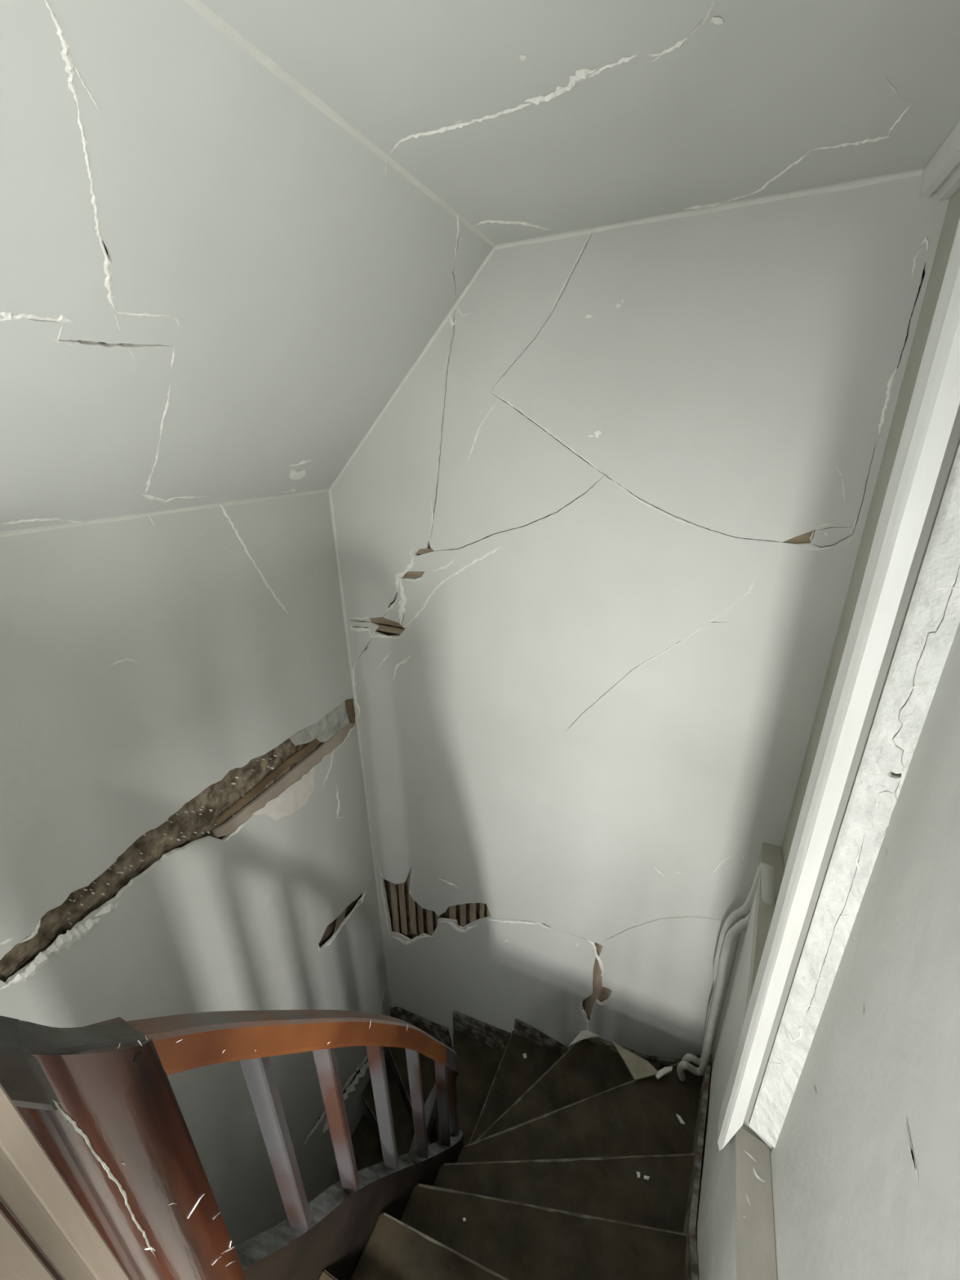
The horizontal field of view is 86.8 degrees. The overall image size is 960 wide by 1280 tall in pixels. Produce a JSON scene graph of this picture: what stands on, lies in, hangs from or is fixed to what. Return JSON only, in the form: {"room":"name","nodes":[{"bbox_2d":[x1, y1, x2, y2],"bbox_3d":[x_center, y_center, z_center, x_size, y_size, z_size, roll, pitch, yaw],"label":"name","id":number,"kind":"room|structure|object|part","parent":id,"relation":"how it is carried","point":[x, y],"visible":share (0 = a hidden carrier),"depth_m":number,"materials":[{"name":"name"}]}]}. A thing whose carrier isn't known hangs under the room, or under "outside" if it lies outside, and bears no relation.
{"room":"stairwell","nodes":[
{"label":"stairwell","id":0,"kind":"room"},
{"bbox_2d":[0,491,401,1246],"bbox_3d":[-0.966,1.857,1.786,0.123,4.464,2.155,9,23,23],"label":"wall","id":1,"kind":"structure","parent":0,"point":[184,828],"depth_m":1.49,"materials":[{"name":"paint"}]},
{"bbox_2d":[0,488,328,537],"bbox_3d":[-1.057,-0.114,0.768,0.005,0.013,2.500,9,23,23],"label":"trim","id":2,"kind":"structure","parent":1,"relation":"attached to","point":[14,532],"depth_m":1.24,"materials":[{"name":"white paint"}]},
{"bbox_2d":[234,1006,711,1279],"bbox_3d":[-0.188,2.228,1.705,1.602,3.210,1.810,9,23,23],"label":"staircase","id":3,"kind":"structure","parent":1,"relation":"attached to","point":[551,1144],"depth_m":1.51,"materials":[{"name":"brown wood"}]},
{"bbox_2d":[0,1009,458,1279],"bbox_3d":[-0.529,1.676,0.905,0.227,3.006,1.991,9,23,23],"label":"banister","id":4,"kind":"object","parent":3,"relation":"attached to","point":[100,1100],"visible":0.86,"depth_m":0.62,"materials":[{"name":"brown wood"}]},
{"bbox_3d":[-0.667,0.561,0.065,0.073,0.311,1.177,10,24,25],"label":"handrail","id":5,"kind":"part","parent":4,"relation":"part of","materials":[{"name":"brown wood"}]},
{"bbox_3d":[-0.420,0.929,0.695,0.070,1.195,0.164,9,23,23],"label":"newel panel","id":6,"kind":"part","parent":4,"relation":"part of","materials":[{"name":"brown wood"}]},
{"bbox_3d":[-0.256,0.855,1.049,0.048,1.117,0.630,9,23,23],"label":"handrail","id":7,"kind":"part","parent":4,"relation":"part of","materials":[{"name":"brown wood"}]},
{"bbox_3d":[-0.315,2.084,1.568,0.212,1.753,0.971,9,23,23],"label":"handrail","id":8,"kind":"part","parent":4,"relation":"part of","materials":[{"name":"brown wood"}]},
{"bbox_3d":[-0.101,1.653,1.771,0.048,0.630,0.048,9,23,23],"label":"newel post","id":9,"kind":"part","parent":4,"relation":"part of","materials":[{"name":"brown wood"}]},
{"bbox_3d":[-0.349,2.221,2.830,0.429,0.416,0.013,9,23,23],"label":"skirting","id":10,"kind":"part","parent":3,"relation":"part of","materials":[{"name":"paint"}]},
{"bbox_3d":[0.008,2.059,2.590,0.318,0.357,0.013,9,23,23],"label":"skirting","id":11,"kind":"part","parent":3,"relation":"part of","materials":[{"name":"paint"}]},
{"bbox_3d":[0.283,1.938,2.406,0.272,0.258,0.013,9,23,23],"label":"skirting","id":12,"kind":"part","parent":3,"relation":"part of","materials":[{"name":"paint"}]},
{"bbox_2d":[568,1030,600,1046],"bbox_3d":[0.458,1.732,2.218,0.164,0.014,0.042,-6,22,-12],"label":"flake","id":13,"kind":"object","parent":3,"relation":"on","point":[584,1034],"visible":1,"depth_m":2.22,"materials":[{"name":"white paint"}]},
{"bbox_3d":[0.617,1.825,2.197,0.467,0.335,0.013,9,23,23],"label":"skirting","id":14,"kind":"part","parent":3,"relation":"part of","materials":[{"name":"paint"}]},
{"bbox_2d":[611,1040,657,1080],"bbox_3d":[0.606,1.631,1.986,0.098,0.012,0.168,-9,23,-20],"label":"flake","id":15,"kind":"object","parent":3,"relation":"on","point":[639,1068],"visible":1,"depth_m":1.96,"materials":[{"name":"beige paint"}]},
{"bbox_2d":[635,1171,639,1178],"bbox_3d":[0.478,1.618,1.534,0.011,0.008,0.014,5,22,15],"label":"flake","id":16,"kind":"object","parent":3,"relation":"on","point":[637,1172],"visible":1,"depth_m":1.53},
{"bbox_2d":[644,1175,649,1180],"bbox_3d":[0.503,1.620,1.529,0.018,0.006,0.008,3,22,10],"label":"flake","id":17,"kind":"object","parent":3,"relation":"on","point":[646,1177],"visible":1,"depth_m":1.53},
{"bbox_2d":[655,1066,672,1079],"bbox_3d":[0.702,1.647,1.936,0.079,0.014,0.019,-9,23,-21],"label":"flake","id":18,"kind":"object","parent":3,"relation":"on","point":[665,1070],"visible":1,"depth_m":1.93,"materials":[{"name":"white paint"}]},
{"bbox_2d":[675,1113,684,1124],"bbox_3d":[0.654,1.565,1.658,0.010,0.009,0.033,-10,23,-22],"label":"flake","id":19,"kind":"object","parent":3,"relation":"on","point":[680,1119],"visible":1,"depth_m":1.65,"materials":[{"name":"white paint"}]},
{"bbox_3d":[0.581,1.510,1.354,0.043,1.020,1.143,10,24,26],"label":"skirting","id":20,"kind":"part","parent":3,"relation":"part of","materials":[{"name":"paint"}]},
{"bbox_2d":[0,0,493,531],"bbox_3d":[-0.860,-0.335,0.380,0.716,0.693,2.878,9,23,23],"label":"ceiling","id":21,"kind":"structure","parent":0,"point":[213,291],"depth_m":0.86,"materials":[{"name":"paint"}]},
{"bbox_2d":[199,0,959,244],"bbox_3d":[0.007,-0.501,-0.123,1.230,0.088,2.860,9,23,23],"label":"ceiling","id":22,"kind":"structure","parent":0,"point":[528,119],"depth_m":0.75,"materials":[{"name":"paint"}]},
{"bbox_2d":[330,172,949,1125],"bbox_3d":[0.253,1.329,2.235,1.667,5.081,0.098,9,23,23],"label":"wall","id":23,"kind":"structure","parent":0,"point":[597,547],"depth_m":1.54,"materials":[{"name":"paint"}]},
{"bbox_2d":[182,0,496,247],"bbox_3d":[-0.476,-0.612,0.283,0.013,0.005,2.500,9,23,23],"label":"trim","id":24,"kind":"structure","parent":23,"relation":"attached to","point":[197,5],"depth_m":0.74,"materials":[{"name":"white paint"}]},
{"bbox_2d":[328,489,391,1001],"bbox_3d":[-0.518,0.737,2.322,0.008,2.742,0.008,9,23,23],"label":"trim","id":25,"kind":"structure","parent":23,"relation":"attached to","point":[331,502],"depth_m":2.16,"materials":[{"name":"white paint"}]},
{"bbox_2d":[328,246,495,489],"bbox_3d":[-0.250,-0.786,1.579,0.654,0.637,0.007,9,23,23],"label":"trim","id":26,"kind":"structure","parent":23,"relation":"attached to","point":[493,249],"depth_m":1.52,"materials":[{"name":"white paint"}]},
{"bbox_2d":[494,168,924,249],"bbox_3d":[0.449,-0.970,1.160,0.902,0.010,0.010,9,23,23],"label":"trim","id":27,"kind":"structure","parent":23,"relation":"attached to","point":[871,180],"depth_m":1.12,"materials":[{"name":"white paint"}]},
{"bbox_2d":[681,862,766,1066],"bbox_3d":[0.829,1.167,1.744,0.067,1.128,0.127,-15,25,-31],"label":"pipe","id":28,"kind":"object","parent":23,"relation":"attached to","point":[745,908],"visible":0.58,"depth_m":1.68,"materials":[{"name":"white metal"}]},
{"bbox_2d":[695,858,777,1279],"bbox_3d":[0.438,2.754,0.977,0.400,3.346,2.860,9,23,23],"label":"wall","id":29,"kind":"structure","parent":0,"point":[715,1226],"depth_m":1.23,"materials":[{"name":"paint"}]},
{"bbox_2d":[676,902,754,1081],"bbox_3d":[0.807,1.187,1.713,0.075,1.047,0.145,-18,27,-37],"label":"pipe","id":30,"kind":"object","parent":29,"relation":"attached to","point":[741,925],"visible":0.85,"depth_m":1.75,"materials":[{"name":"white metal"}]},
{"bbox_2d":[734,1127,777,1279],"bbox_3d":[0.095,1.304,0.102,0.060,0.005,2.085,9,23,23],"label":"trim","id":31,"kind":"structure","parent":29,"relation":"on","point":[756,1252],"depth_m":0.88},
{"bbox_2d":[745,842,784,1014],"bbox_3d":[0.736,0.783,1.316,0.121,0.064,0.700,9,23,23],"label":"trim","id":32,"kind":"structure","parent":29,"relation":"on","point":[771,854],"depth_m":1.37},
{"bbox_2d":[761,863,774,905],"bbox_3d":[0.793,0.723,1.395,0.035,0.199,0.113,1,22,5],"label":"pipe","id":33,"kind":"object","parent":29,"relation":"attached to","point":[767,869],"visible":0.53,"depth_m":1.39,"materials":[{"name":"white paint"}]},
{"bbox_2d":[717,218,959,1151],"bbox_3d":[0.493,0.167,0.722,0.026,1.805,0.127,9,23,23],"label":"trim","id":34,"kind":"structure","parent":29,"relation":"attached to","point":[935,402],"depth_m":0.62,"materials":[{"name":"white paint"}]},
{"bbox_2d":[743,403,959,1149],"bbox_3d":[0.560,0.140,0.673,0.127,1.722,0.094,9,23,23],"label":"wall","id":35,"kind":"structure","parent":0,"point":[953,442],"depth_m":0.66,"materials":[{"name":"rough white plaster"}]},
{"bbox_2d":[748,444,959,1147],"bbox_3d":[0.543,0.141,0.655,0.064,1.710,0.052,-12,24,-26],"label":"window reveal","id":36,"kind":"object","parent":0,"point":[921,655],"visible":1,"depth_m":0.67,"materials":[{"name":"white paint"}]},
{"bbox_2d":[770,622,959,1279],"bbox_3d":[0.150,0.515,-0.257,0.103,1.725,2.060,9,23,23],"label":"wall","id":37,"kind":"structure","parent":0,"point":[865,1156],"depth_m":0.57,"materials":[{"name":"paint"}]},
{"bbox_2d":[781,187,959,871],"bbox_3d":[0.813,0.064,0.930,0.120,1.775,0.800,9,23,23],"label":"wall","id":38,"kind":"structure","parent":0,"point":[951,220],"depth_m":1.14,"materials":[{"name":"white paint"}]},
{"bbox_2d":[920,120,959,200],"bbox_3d":[0.741,-0.765,0.690,0.053,0.054,0.699,9,23,23],"label":"trim","id":39,"kind":"structure","parent":38,"relation":"attached to","point":[941,175],"depth_m":0.92,"materials":[{"name":"white paint"}]},
{"bbox_3d":[-0.729,1.567,0.242,1.480,0.050,1.460,9,23,23],"label":"floor","id":40,"kind":"structure","parent":0,"visible":0},
{"bbox_2d":[0,1208,56,1279],"bbox_3d":[-0.385,0.865,0.562,0.020,1.010,0.057,9,23,23],"label":"batten","id":41,"kind":"object","parent":40,"relation":"on","point":[18,1260],"visible":1,"depth_m":0.42,"materials":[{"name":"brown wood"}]},
{"bbox_2d":[0,1083,130,1279],"bbox_3d":[-0.375,0.824,0.583,0.022,1.070,0.055,9,23,23],"label":"door frame","id":42,"kind":"structure","parent":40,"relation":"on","point":[33,1189],"depth_m":0.44,"materials":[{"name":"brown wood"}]}
]}

